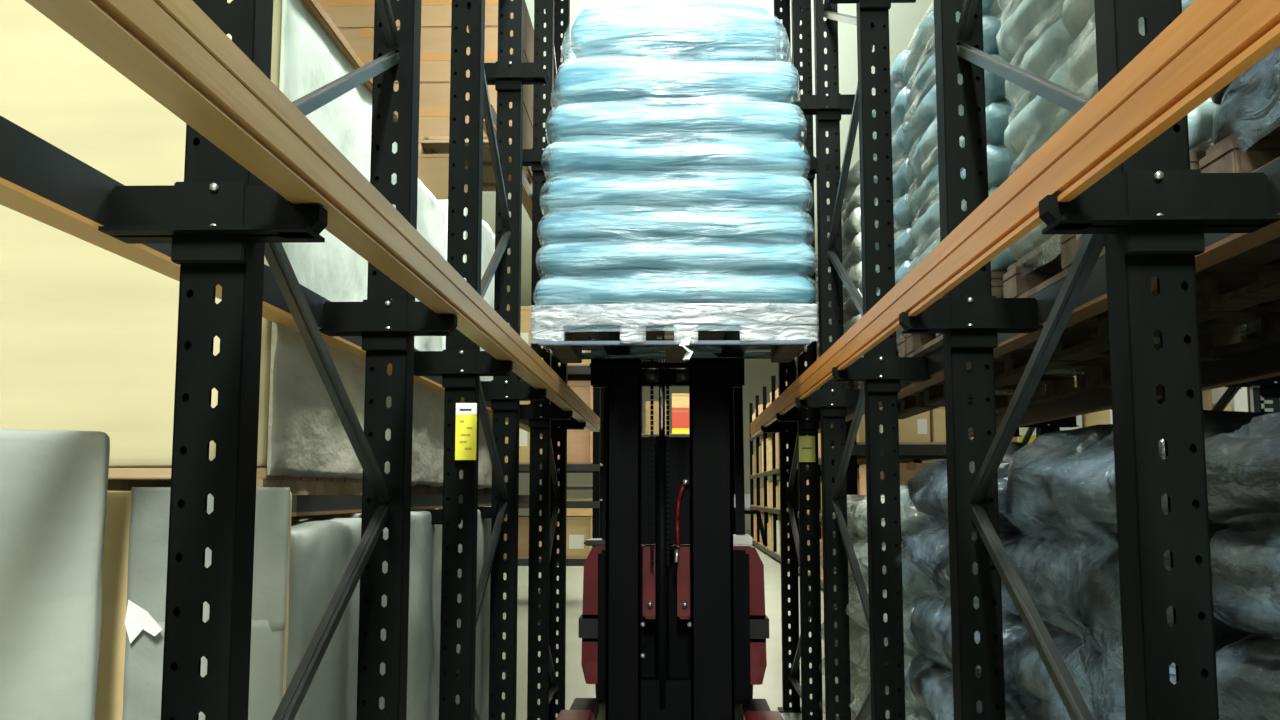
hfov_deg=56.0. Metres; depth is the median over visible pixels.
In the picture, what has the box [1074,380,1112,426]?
carton
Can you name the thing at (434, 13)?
carton
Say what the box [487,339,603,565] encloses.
storage shelf
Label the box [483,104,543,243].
rail
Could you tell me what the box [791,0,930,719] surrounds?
frame
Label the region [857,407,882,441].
carton
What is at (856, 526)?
load
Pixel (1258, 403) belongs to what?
sign
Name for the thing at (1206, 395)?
carton
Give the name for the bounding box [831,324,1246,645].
storage shelf
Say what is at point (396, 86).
carton
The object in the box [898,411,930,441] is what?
carton
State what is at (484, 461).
block
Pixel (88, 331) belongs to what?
block
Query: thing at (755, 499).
carton
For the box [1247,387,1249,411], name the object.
carton
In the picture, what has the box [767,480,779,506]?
carton
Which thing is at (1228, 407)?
carton
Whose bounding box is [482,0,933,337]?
wall
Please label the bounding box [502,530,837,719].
floor
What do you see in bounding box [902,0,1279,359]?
load
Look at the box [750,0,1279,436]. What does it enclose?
rail
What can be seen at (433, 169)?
carton
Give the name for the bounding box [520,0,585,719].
frame
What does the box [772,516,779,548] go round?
carton
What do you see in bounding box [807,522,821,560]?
carton
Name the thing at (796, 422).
frame
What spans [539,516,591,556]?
carton
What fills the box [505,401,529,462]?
carton
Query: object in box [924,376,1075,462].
wall
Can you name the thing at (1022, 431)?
sign
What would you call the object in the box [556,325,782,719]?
forklift
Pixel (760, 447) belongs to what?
carton
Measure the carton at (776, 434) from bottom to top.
0.712 m
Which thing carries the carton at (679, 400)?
on the carton at (680, 416)
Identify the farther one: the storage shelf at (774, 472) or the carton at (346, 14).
the storage shelf at (774, 472)
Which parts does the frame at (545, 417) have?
rail arm, rail arm, rail arm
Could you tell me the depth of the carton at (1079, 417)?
9.23 m
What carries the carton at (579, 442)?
on the storage shelf at (575, 372)
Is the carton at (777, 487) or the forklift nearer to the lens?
the forklift
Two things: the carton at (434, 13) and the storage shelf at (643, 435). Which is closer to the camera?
the carton at (434, 13)
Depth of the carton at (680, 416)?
32.81 m
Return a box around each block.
[0,0,397,494]
[411,382,444,494]
[414,178,444,350]
[438,199,494,380]
[459,414,492,494]
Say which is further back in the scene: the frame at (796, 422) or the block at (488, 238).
the frame at (796, 422)
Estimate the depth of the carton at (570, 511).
32.61 m
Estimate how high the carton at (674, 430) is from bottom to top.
0.160 m
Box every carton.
[318,0,399,28]
[339,28,399,83]
[394,84,398,91]
[418,154,467,199]
[419,83,532,183]
[420,27,532,127]
[421,0,533,61]
[504,516,528,556]
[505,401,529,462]
[507,306,530,346]
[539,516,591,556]
[540,381,592,462]
[541,328,592,363]
[567,508,592,515]
[645,401,667,433]
[672,393,688,407]
[672,408,688,427]
[672,428,688,433]
[752,454,755,474]
[754,488,756,504]
[754,512,769,539]
[759,445,761,472]
[760,487,763,505]
[761,513,779,543]
[762,441,763,471]
[766,438,771,470]
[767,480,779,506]
[767,522,768,546]
[768,440,771,469]
[769,515,779,548]
[770,482,778,506]
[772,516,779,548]
[775,388,778,398]
[775,433,779,468]
[776,486,778,507]
[776,520,779,552]
[806,477,821,511]
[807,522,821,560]
[818,433,820,456]
[820,538,822,576]
[821,482,821,512]
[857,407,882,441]
[857,479,859,494]
[859,463,931,494]
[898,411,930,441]
[930,407,945,441]
[1045,389,1082,430]
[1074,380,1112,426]
[1202,389,1211,409]
[1211,387,1247,411]
[1212,403,1231,410]
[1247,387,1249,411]
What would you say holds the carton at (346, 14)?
on the carton at (361, 40)
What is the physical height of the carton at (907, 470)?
0.572 m
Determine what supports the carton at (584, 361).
on the storage shelf at (575, 372)
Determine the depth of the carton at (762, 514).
27.13 m
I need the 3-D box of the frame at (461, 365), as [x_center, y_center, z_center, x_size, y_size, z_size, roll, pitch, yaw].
[-0.562,-0.633,4.341,0.362,4.725,1.150,0,-6,2]
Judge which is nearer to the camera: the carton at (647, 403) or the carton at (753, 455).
the carton at (753, 455)
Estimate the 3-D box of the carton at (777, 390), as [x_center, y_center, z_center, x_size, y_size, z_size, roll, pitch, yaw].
[3.049,0.842,23.182,0.800,0.592,1.004,0,-6,2]
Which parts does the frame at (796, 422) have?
rail arm, plate, rail arm, rail arm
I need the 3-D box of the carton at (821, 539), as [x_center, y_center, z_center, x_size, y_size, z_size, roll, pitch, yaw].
[2.857,2.682,16.297,0.800,0.502,1.004,0,-6,2]
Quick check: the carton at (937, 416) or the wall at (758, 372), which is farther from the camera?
the wall at (758, 372)
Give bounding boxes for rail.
[0,116,542,437]
[25,0,599,431]
[291,495,541,515]
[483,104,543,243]
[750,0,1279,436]
[806,158,1279,435]
[968,345,1279,436]
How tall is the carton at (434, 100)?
0.300 m
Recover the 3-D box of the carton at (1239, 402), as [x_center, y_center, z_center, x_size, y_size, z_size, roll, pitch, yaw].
[4.614,0.442,9.601,0.100,0.462,0.804,0,-6,2]
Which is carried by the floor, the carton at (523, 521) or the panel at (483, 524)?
the panel at (483, 524)
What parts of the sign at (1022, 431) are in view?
yellow panel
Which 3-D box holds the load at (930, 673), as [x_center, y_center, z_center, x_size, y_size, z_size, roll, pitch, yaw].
[1.431,0.947,3.492,1.315,1.397,1.238,0,-6,2]
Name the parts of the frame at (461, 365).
rail arm, rail arm, rail arm, rail arm, rail arm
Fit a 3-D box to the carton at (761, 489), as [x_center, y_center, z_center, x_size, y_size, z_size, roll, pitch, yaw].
[3.181,3.124,27.513,0.800,0.422,1.004,0,-6,2]
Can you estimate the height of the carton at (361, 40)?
0.300 m
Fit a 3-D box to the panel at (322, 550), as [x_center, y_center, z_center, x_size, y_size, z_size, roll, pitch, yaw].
[-0.961,0.971,2.783,0.636,1.214,0.938,0,-6,2]
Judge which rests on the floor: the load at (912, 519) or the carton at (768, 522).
the load at (912, 519)
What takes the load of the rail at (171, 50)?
attached to the frame at (461, 365)
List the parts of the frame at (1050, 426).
rail arm, rail arm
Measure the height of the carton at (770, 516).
0.682 m
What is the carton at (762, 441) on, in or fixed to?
on the storage shelf at (774, 472)
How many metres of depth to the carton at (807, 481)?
17.86 m
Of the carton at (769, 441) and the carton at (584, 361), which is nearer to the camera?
the carton at (584, 361)
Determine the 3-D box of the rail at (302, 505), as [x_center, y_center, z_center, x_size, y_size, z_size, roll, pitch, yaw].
[-0.689,0.609,5.227,0.058,0.045,5.320,0,-6,2]
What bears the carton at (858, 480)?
on the storage shelf at (774, 472)
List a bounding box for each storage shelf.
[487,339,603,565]
[541,381,688,514]
[749,363,933,588]
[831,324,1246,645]
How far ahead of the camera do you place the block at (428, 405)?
4.20 m
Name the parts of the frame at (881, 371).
rail arm, rail arm, rail arm, rail arm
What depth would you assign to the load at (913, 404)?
6.75 m
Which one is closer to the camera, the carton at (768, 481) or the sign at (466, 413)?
the sign at (466, 413)
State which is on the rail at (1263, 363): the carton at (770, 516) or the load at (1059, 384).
the load at (1059, 384)
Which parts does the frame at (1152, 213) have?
rail arm, rail arm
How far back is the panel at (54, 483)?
1.92 m
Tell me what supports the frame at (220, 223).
on the floor
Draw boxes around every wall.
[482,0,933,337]
[505,338,923,529]
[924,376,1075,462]
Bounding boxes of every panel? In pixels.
[0,429,109,719]
[95,487,291,719]
[286,517,387,719]
[291,511,441,719]
[415,506,490,719]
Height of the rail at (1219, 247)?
0.082 m
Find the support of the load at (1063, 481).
on the floor
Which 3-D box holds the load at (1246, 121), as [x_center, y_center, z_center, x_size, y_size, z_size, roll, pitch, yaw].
[1.415,-0.429,1.442,1.129,0.259,1.091,0,-6,2]
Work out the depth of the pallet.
6.42 m
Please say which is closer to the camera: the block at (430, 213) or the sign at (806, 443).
the block at (430, 213)
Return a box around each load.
[531,1,817,362]
[805,259,1030,418]
[819,494,870,719]
[827,159,1107,405]
[850,485,944,719]
[859,50,1216,386]
[901,442,1059,719]
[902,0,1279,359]
[996,0,1279,310]
[998,410,1279,719]
[1199,46,1279,172]
[1205,412,1279,719]
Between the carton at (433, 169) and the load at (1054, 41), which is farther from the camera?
the carton at (433, 169)
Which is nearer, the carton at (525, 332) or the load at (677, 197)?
the load at (677, 197)
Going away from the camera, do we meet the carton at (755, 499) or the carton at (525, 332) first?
the carton at (525, 332)
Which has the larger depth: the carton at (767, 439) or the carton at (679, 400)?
the carton at (679, 400)
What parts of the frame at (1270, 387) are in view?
rail arm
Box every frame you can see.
[98,0,456,719]
[411,0,548,719]
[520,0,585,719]
[761,0,828,719]
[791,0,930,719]
[899,0,1279,719]
[971,394,1078,443]
[1110,320,1279,410]
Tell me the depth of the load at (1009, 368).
4.42 m
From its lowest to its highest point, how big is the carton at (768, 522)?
0.502 m
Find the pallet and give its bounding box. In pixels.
[418,136,531,190]
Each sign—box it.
[455,403,476,459]
[799,436,814,461]
[1017,428,1035,443]
[1248,386,1279,411]
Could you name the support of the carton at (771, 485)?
on the storage shelf at (774, 472)
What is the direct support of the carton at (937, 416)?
on the storage shelf at (907, 450)
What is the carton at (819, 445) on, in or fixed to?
on the storage shelf at (774, 472)
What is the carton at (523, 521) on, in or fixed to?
on the storage shelf at (575, 372)
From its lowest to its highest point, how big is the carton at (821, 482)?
0.422 m
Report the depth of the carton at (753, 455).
29.97 m
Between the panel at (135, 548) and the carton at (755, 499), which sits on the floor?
the panel at (135, 548)
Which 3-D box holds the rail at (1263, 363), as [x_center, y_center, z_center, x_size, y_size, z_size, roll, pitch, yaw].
[2.000,0.073,4.363,0.058,0.082,7.600,0,-6,2]
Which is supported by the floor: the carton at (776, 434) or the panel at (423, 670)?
the panel at (423, 670)
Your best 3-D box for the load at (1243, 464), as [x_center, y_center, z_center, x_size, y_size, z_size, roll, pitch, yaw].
[1.393,0.714,1.326,1.240,1.377,1.102,0,-6,2]
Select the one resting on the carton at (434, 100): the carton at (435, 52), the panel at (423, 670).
the carton at (435, 52)
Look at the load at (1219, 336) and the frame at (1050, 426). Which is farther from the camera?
the frame at (1050, 426)
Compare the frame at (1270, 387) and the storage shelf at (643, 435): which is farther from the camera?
the storage shelf at (643, 435)
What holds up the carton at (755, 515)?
on the storage shelf at (774, 472)
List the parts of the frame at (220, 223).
rail arm, rail arm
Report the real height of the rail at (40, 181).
0.082 m
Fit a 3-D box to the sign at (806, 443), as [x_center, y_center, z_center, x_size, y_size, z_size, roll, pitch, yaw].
[0.839,0.447,6.047,0.082,0.130,0.006,0,-6,2]
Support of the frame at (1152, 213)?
on the floor
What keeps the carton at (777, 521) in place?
on the storage shelf at (774, 472)

